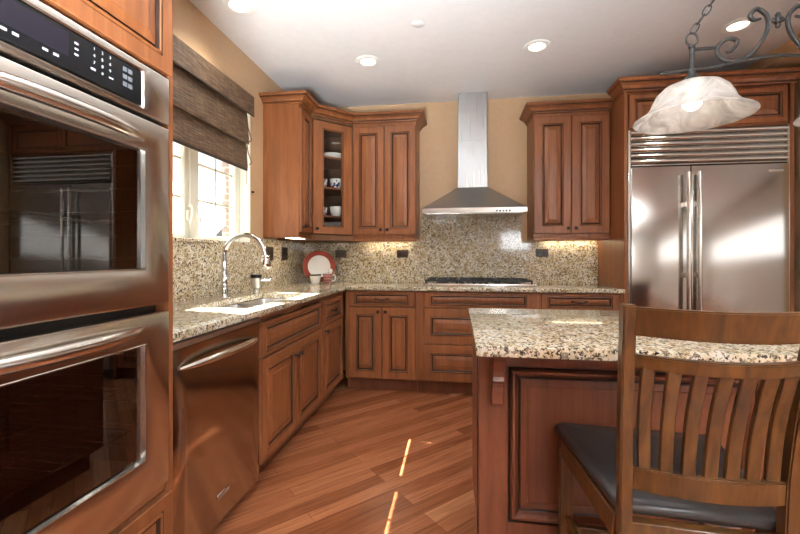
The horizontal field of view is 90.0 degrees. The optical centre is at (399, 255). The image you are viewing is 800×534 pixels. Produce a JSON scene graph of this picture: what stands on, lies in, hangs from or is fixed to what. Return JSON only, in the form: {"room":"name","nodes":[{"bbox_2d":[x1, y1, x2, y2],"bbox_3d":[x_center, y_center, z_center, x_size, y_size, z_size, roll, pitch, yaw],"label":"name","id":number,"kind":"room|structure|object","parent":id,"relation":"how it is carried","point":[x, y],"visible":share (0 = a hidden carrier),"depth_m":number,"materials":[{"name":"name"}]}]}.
{"room":"kitchen","nodes":[
{"label":"kitchen","id":0,"kind":"room"},
{"bbox_2d":[173,0,294,242],"bbox_3d":[-1.626,-0.175,0.333,0.170,2.680,7.701,0,0,8],"label":"wall","id":1,"kind":"structure","parent":0,"point":[191,26],"depth_m":2.89,"materials":[{"name":"beige paint"}]},
{"bbox_2d":[173,113,249,241],"bbox_3d":[-1.315,-0.603,2.530,0.164,1.065,1.134,0,0,8],"label":"window","id":2,"kind":"structure","parent":1,"relation":"in","point":[189,221],"depth_m":2.60,"materials":[{"name":"white paint"}]},
{"bbox_2d":[173,34,254,184],"bbox_3d":[-1.207,-0.869,2.464,0.057,0.667,1.138,0,0,8],"label":"blind","id":3,"kind":"object","parent":2,"relation":"attached to","point":[210,110],"visible":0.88,"depth_m":2.49,"materials":[{"name":"brown"}]},
{"bbox_2d":[173,237,256,244],"bbox_3d":[-1.250,-0.093,2.549,0.114,0.020,1.161,0,0,8],"label":"window ledge","id":4,"kind":"object","parent":2,"relation":"attached to","point":[174,238],"visible":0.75,"depth_m":2.49,"materials":[{"name":"stone"}]},
{"bbox_2d":[259,90,318,239],"bbox_3d":[-0.910,-0.724,3.335,0.398,1.163,0.332,0,0,8],"label":"upper cabinet","id":5,"kind":"object","parent":1,"relation":"attached to","point":[287,126],"visible":1,"depth_m":3.25,"materials":[{"name":"brown wood"}]},
{"bbox_2d":[209,370,476,533],"bbox_3d":[1.425,1.215,-0.025,6.372,0.100,7.951,0,0,8],"label":"floor","id":6,"kind":"structure","parent":0,"point":[367,461],"depth_m":2.15,"materials":[{"name":"brown wood"}]},
{"bbox_2d":[39,0,172,533],"bbox_3d":[-1.093,-0.116,0.963,0.706,2.559,0.968,0,0,8],"label":"tall cabinet","id":7,"kind":"object","parent":6,"relation":"on","point":[142,30],"visible":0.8,"depth_m":1.23,"materials":[{"name":"brown wood"}]},
{"bbox_2d":[0,0,168,533],"bbox_3d":[-1.030,0.090,0.965,0.598,1.341,0.760,0,0,8],"label":"double oven","id":8,"kind":"object","parent":7,"relation":"in","point":[84,141],"visible":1,"depth_m":1.00,"materials":[{"name":"silver metal"}]},
{"bbox_2d":[173,318,259,533],"bbox_3d":[-0.982,0.732,1.700,0.637,0.865,0.642,0,0,8],"label":"dishwasher","id":9,"kind":"object","parent":6,"relation":"on","point":[216,372],"visible":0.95,"depth_m":1.59,"materials":[{"name":"silver metal"}]},
{"bbox_2d":[217,298,320,472],"bbox_3d":[-0.905,0.729,2.483,0.632,0.871,0.916,0,0,8],"label":"base cabinet","id":10,"kind":"object","parent":6,"relation":"on","point":[289,343],"visible":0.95,"depth_m":2.29,"materials":[{"name":"brown wood"}]},
{"bbox_2d":[173,281,624,342],"bbox_3d":[0.227,0.275,2.577,2.864,0.032,2.732,0,0,8],"label":"countertop","id":11,"kind":"structure","parent":10,"relation":"on","point":[191,318],"depth_m":2.71,"materials":[{"name":"stone"}]},
{"bbox_2d":[218,232,270,298],"bbox_3d":[-0.940,0.058,2.418,0.336,0.402,0.068,0,0,8],"label":"faucet","id":12,"kind":"object","parent":11,"relation":"on","point":[265,262],"visible":1,"depth_m":2.42,"materials":[{"name":"silver metal"}]},
{"bbox_2d":[220,299,300,321],"bbox_3d":[-0.862,0.390,2.385,0.302,0.190,0.752,0,0,8],"label":"sink","id":13,"kind":"object","parent":11,"relation":"in","point":[257,302],"visible":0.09,"depth_m":2.50,"materials":[{"name":"silver metal"}]},
{"bbox_2d":[250,274,270,292],"bbox_3d":[-0.994,0.194,2.843,0.135,0.130,0.078,0,0,-35],"label":"soap dispenser","id":14,"kind":"object","parent":11,"relation":"on","point":[256,280],"visible":1,"depth_m":2.80,"materials":[{"name":"silver metal"}]},
{"bbox_2d":[309,274,320,283],"bbox_3d":[-0.788,0.215,3.760,0.108,0.088,0.133,0,0,31],"label":"creamer","id":15,"kind":"object","parent":11,"relation":"on","point":[314,278],"visible":1,"depth_m":3.71,"materials":[{"name":"white ceramic"}]},
{"bbox_2d":[303,251,334,281],"bbox_3d":[-0.787,0.103,3.889,0.307,0.312,0.135,0,0,-14],"label":"plate","id":16,"kind":"object","parent":11,"relation":"on","point":[316,262],"visible":0.7,"depth_m":3.88,"materials":[{"name":"white ceramic"}]},
{"bbox_2d":[323,268,335,283],"bbox_3d":[-0.676,0.188,3.781,0.112,0.142,0.092,0,0,22],"label":"mug","id":17,"kind":"object","parent":11,"relation":"on","point":[327,277],"visible":1,"depth_m":3.76,"materials":[{"name":"ceramic"}]},
{"bbox_2d":[423,277,535,286],"bbox_3d":[0.686,0.229,3.571,0.932,0.058,0.465,0,0,8],"label":"gas cooktop","id":18,"kind":"object","parent":11,"relation":"in","point":[430,281],"visible":1,"depth_m":3.38,"materials":[{"name":"black"}]},
{"bbox_2d":[312,291,342,414],"bbox_3d":[-0.801,0.729,3.208,0.634,0.871,0.544,0,0,8],"label":"base cabinet","id":19,"kind":"object","parent":6,"relation":"on","point":[331,327],"visible":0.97,"depth_m":3.10,"materials":[{"name":"brown wood"}]},
{"bbox_2d":[346,290,417,390],"bbox_3d":[-0.128,0.729,3.681,0.618,0.871,0.634,0,0,8],"label":"base cabinet","id":20,"kind":"object","parent":6,"relation":"on","point":[381,325],"visible":0.99,"depth_m":3.40,"materials":[{"name":"brown wood"}]},
{"bbox_2d":[417,291,537,393],"bbox_3d":[0.667,0.729,3.569,0.983,0.871,0.632,0,0,8],"label":"base cabinet","id":21,"kind":"object","parent":6,"relation":"on","point":[444,334],"visible":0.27,"depth_m":3.32,"materials":[{"name":"brown wood"}]},
{"bbox_2d":[538,292,622,310],"bbox_3d":[1.473,0.729,3.453,0.642,0.871,0.634,0,0,8],"label":"base cabinet","id":22,"kind":"object","parent":6,"relation":"on","point":[555,301],"visible":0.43,"depth_m":3.18,"materials":[{"name":"brown wood"}]},
{"bbox_2d":[472,337,776,533],"bbox_3d":[1.216,0.729,1.468,1.847,0.871,0.720,0,0,8],"label":"kitchen island","id":23,"kind":"object","parent":6,"relation":"on","point":[518,404],"visible":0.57,"depth_m":1.35,"materials":[{"name":"brown wood"}]},
{"bbox_2d":[468,308,799,362],"bbox_3d":[1.252,0.275,1.435,1.966,0.033,0.850,0,0,8],"label":"island countertop","id":24,"kind":"structure","parent":23,"relation":"on","point":[512,333],"depth_m":1.19,"materials":[{"name":"stone"}]},
{"bbox_2d":[555,303,799,533],"bbox_3d":[0.667,0.630,0.985,0.458,1.067,0.568,0,0,13],"label":"bar chair","id":25,"kind":"object","parent":6,"relation":"on","point":[624,471],"visible":1,"depth_m":0.80,"materials":[{"name":"brown wood"}]},
{"bbox_2d":[555,423,775,531],"bbox_3d":[0.683,0.552,1.056,0.458,0.042,0.421,0,0,13],"label":"seat cushion","id":26,"kind":"object","parent":25,"relation":"on","point":[592,448],"depth_m":0.94,"materials":[{"name":"leather"}]},
{"bbox_2d":[597,67,799,311],"bbox_3d":[2.378,-0.105,3.316,1.306,2.539,0.664,0,0,8],"label":"tall cabinet","id":27,"kind":"object","parent":6,"relation":"on","point":[773,88],"visible":0.21,"depth_m":3.11,"materials":[{"name":"brown wood"}]},
{"bbox_2d":[628,124,789,311],"bbox_3d":[2.375,0.091,3.299,1.123,2.145,0.662,0,0,8],"label":"refrigerator","id":28,"kind":"object","parent":6,"relation":"on","point":[709,209],"visible":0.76,"depth_m":3.02,"materials":[{"name":"silver metal"}]},
{"bbox_2d":[305,93,610,370],"bbox_3d":[1.049,-0.175,3.917,4.517,2.680,0.150,0,0,8],"label":"wall","id":29,"kind":"structure","parent":0,"point":[506,134],"depth_m":3.91,"materials":[{"name":"beige paint"}]},
{"bbox_2d":[277,104,353,241],"bbox_3d":[-0.727,-0.724,3.770,0.639,1.163,0.639,0,0,8],"label":"upper cabinet","id":30,"kind":"object","parent":29,"relation":"attached to","point":[332,128],"visible":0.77,"depth_m":3.66,"materials":[{"name":"brown wood"}]},
{"bbox_2d":[324,152,340,157],"bbox_3d":[-0.631,-0.923,3.741,0.200,0.044,0.200,0,0,8],"label":"serving bowl","id":31,"kind":"object","parent":30,"relation":"on","point":[331,154],"visible":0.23,"depth_m":3.67,"materials":[{"name":"white ceramic"}]},
{"bbox_2d":[324,156,340,168],"bbox_3d":[-0.741,-0.892,3.787,0.578,0.016,0.580,0,0,8],"label":"shelf","id":32,"kind":"object","parent":30,"relation":"attached to","point":[329,162],"depth_m":3.78,"materials":[{"name":"brown wood"}]},
{"bbox_2d":[324,187,340,196],"bbox_3d":[-0.741,-0.614,3.787,0.578,0.016,0.580,0,0,8],"label":"shelf","id":33,"kind":"object","parent":30,"relation":"attached to","point":[328,191],"depth_m":3.82,"materials":[{"name":"brown wood"}]},
{"bbox_2d":[324,215,340,221],"bbox_3d":[-0.741,-0.357,3.787,0.578,0.016,0.580,0,0,8],"label":"shelf","id":34,"kind":"object","parent":30,"relation":"attached to","point":[327,218],"depth_m":3.72,"materials":[{"name":"brown wood"}]},
{"bbox_2d":[330,206,340,215],"bbox_3d":[-0.583,-0.410,3.704,0.138,0.090,0.109,0,0,30],"label":"cup","id":35,"kind":"object","parent":30,"relation":"on","point":[335,210],"visible":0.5,"depth_m":3.67,"materials":[{"name":"white ceramic"}]},
{"bbox_2d":[330,178,340,187],"bbox_3d":[-0.583,-0.666,3.704,0.138,0.088,0.109,0,0,30],"label":"cup","id":36,"kind":"object","parent":30,"relation":"on","point":[334,182],"visible":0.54,"depth_m":3.67,"materials":[{"name":"white ceramic"}]},
{"bbox_2d":[173,215,597,302],"bbox_3d":[0.227,-0.073,2.577,2.864,0.664,2.732,0,0,8],"label":"backsplash","id":37,"kind":"structure","parent":29,"relation":"attached to","point":[449,247],"depth_m":3.83,"materials":[{"name":"stone"}]},
{"bbox_2d":[266,246,272,260],"bbox_3d":[-1.089,-0.020,3.352,0.010,0.118,0.122,0,0,8],"label":"wall outlet","id":38,"kind":"object","parent":37,"relation":"attached to","point":[269,250],"visible":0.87,"depth_m":3.36,"materials":[{"name":"brown plastic"}]},
{"bbox_2d":[282,247,287,259],"bbox_3d":[-1.048,-0.020,3.639,0.010,0.118,0.122,0,0,8],"label":"wall outlet","id":39,"kind":"object","parent":37,"relation":"attached to","point":[284,249],"visible":1,"depth_m":3.64,"materials":[{"name":"brown plastic"}]},
{"bbox_2d":[335,250,345,257],"bbox_3d":[-0.600,-0.020,4.054,0.115,0.074,0.010,0,0,8],"label":"wall outlet","id":40,"kind":"object","parent":37,"relation":"attached to","point":[338,253],"visible":1,"depth_m":4.05,"materials":[{"name":"brown plastic"}]},
{"bbox_2d":[397,250,407,256],"bbox_3d":[0.024,-0.023,3.965,0.115,0.074,0.010,0,0,8],"label":"wall outlet","id":41,"kind":"object","parent":37,"relation":"attached to","point":[400,253],"visible":1,"depth_m":3.96,"materials":[{"name":"brown plastic"}]},
{"bbox_2d":[536,249,548,256],"bbox_3d":[1.343,-0.030,3.777,0.115,0.074,0.010,0,0,8],"label":"wall outlet","id":42,"kind":"object","parent":37,"relation":"attached to","point":[539,252],"visible":1,"depth_m":3.77,"materials":[{"name":"brown plastic"}]},
{"bbox_2d":[353,109,426,241],"bbox_3d":[-0.095,-0.720,3.801,0.675,1.171,0.398,0,0,8],"label":"upper cabinet","id":43,"kind":"object","parent":29,"relation":"attached to","point":[386,144],"visible":1,"depth_m":3.68,"materials":[{"name":"brown wood"}]},
{"bbox_2d":[422,92,527,218],"bbox_3d":[0.662,-0.939,3.642,0.885,1.150,0.500,0,0,8],"label":"range hood","id":44,"kind":"object","parent":29,"relation":"attached to","point":[472,198],"visible":1,"depth_m":3.69,"materials":[{"name":"silver metal"}]},
{"bbox_2d":[519,98,613,240],"bbox_3d":[1.462,-0.727,3.581,0.704,1.185,0.396,0,0,8],"label":"upper cabinet","id":45,"kind":"object","parent":29,"relation":"attached to","point":[568,154],"visible":0.99,"depth_m":3.45,"materials":[{"name":"brown wood"}]},
{"bbox_2d":[189,0,799,108],"bbox_3d":[1.425,-1.565,-0.025,6.372,0.100,7.951,0,0,8],"label":"ceiling","id":46,"kind":"structure","parent":0,"point":[313,46],"depth_m":2.81,"materials":[{"name":"paint"}]},
{"bbox_2d":[222,0,255,14],"bbox_3d":[-0.972,-1.510,2.414,0.188,0.010,0.188,0,0,8],"label":"recessed light","id":47,"kind":"object","parent":46,"relation":"in","point":[241,7],"visible":1,"depth_m":2.42,"materials":[{"name":"white plastic"}]},
{"bbox_2d":[356,55,379,66],"bbox_3d":[-0.248,-1.510,3.108,0.188,0.010,0.188,0,0,8],"label":"recessed light","id":48,"kind":"object","parent":46,"relation":"in","point":[365,60],"visible":1,"depth_m":3.10,"materials":[{"name":"white"}]},
{"bbox_2d":[411,20,424,27],"bbox_3d":[0.117,-1.513,2.612,0.090,0.004,0.090,0,0,8],"label":"cover plate","id":49,"kind":"object","parent":46,"relation":"attached to","point":[417,23],"visible":1,"depth_m":2.61,"materials":[{"name":"paint"}]},
{"bbox_2d":[523,39,550,52],"bbox_3d":[0.989,-1.510,2.885,0.188,0.010,0.188,0,0,8],"label":"recessed light","id":50,"kind":"object","parent":46,"relation":"in","point":[539,45],"visible":1,"depth_m":2.88,"materials":[{"name":"white"}]},
{"bbox_2d":[633,0,799,133],"bbox_3d":[1.262,-0.993,1.335,0.877,1.044,0.351,0,0,8],"label":"chandelier","id":51,"kind":"object","parent":46,"relation":"hanging from","point":[696,102],"visible":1,"depth_m":1.35,"materials":[{"name":"glass"}]},
{"bbox_2d":[720,17,756,33],"bbox_3d":[2.217,-1.510,2.624,0.188,0.010,0.188,0,0,8],"label":"recessed light","id":52,"kind":"object","parent":46,"relation":"in","point":[740,24],"visible":0.91,"depth_m":2.62,"materials":[{"name":"white"}]},
{"bbox_2d":[794,66,799,311],"bbox_3d":[3.098,-0.175,3.171,0.150,2.680,0.751,0,0,8],"label":"wall","id":53,"kind":"structure","parent":0,"point":[796,85],"depth_m":3.02,"materials":[{"name":"beige paint"}]},
{"bbox_2d":[744,34,799,69],"bbox_3d":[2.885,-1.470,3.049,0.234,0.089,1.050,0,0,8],"label":"wall","id":54,"kind":"structure","parent":53,"relation":"attached to","point":[789,47],"depth_m":2.95,"materials":[{"name":"beige paint"}]},
{"label":"outside","id":55,"kind":"structure","parent":0,"visible":0},
{"bbox_3d":[1.409,1.715,9.900,80.000,0.100,100.000,0,0,8],"label":"ground","id":56,"kind":"structure","parent":55,"visible":0},
{"bbox_2d":[173,179,226,236],"bbox_3d":[-9.344,-1.035,19.512,6.600,5.400,10.000,0,0,8],"label":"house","id":57,"kind":"structure","parent":56,"relation":"on","point":[205,186],"depth_m":16.67,"materials":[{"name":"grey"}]},
{"bbox_2d":[222,161,229,236],"bbox_3d":[-1.519,-0.130,4.984,0.908,3.590,0.960,0,0,8],"label":"wall","id":58,"kind":"structure","parent":56,"relation":"on","point":[225,166],"depth_m":4.57,"materials":[{"name":"brick"}]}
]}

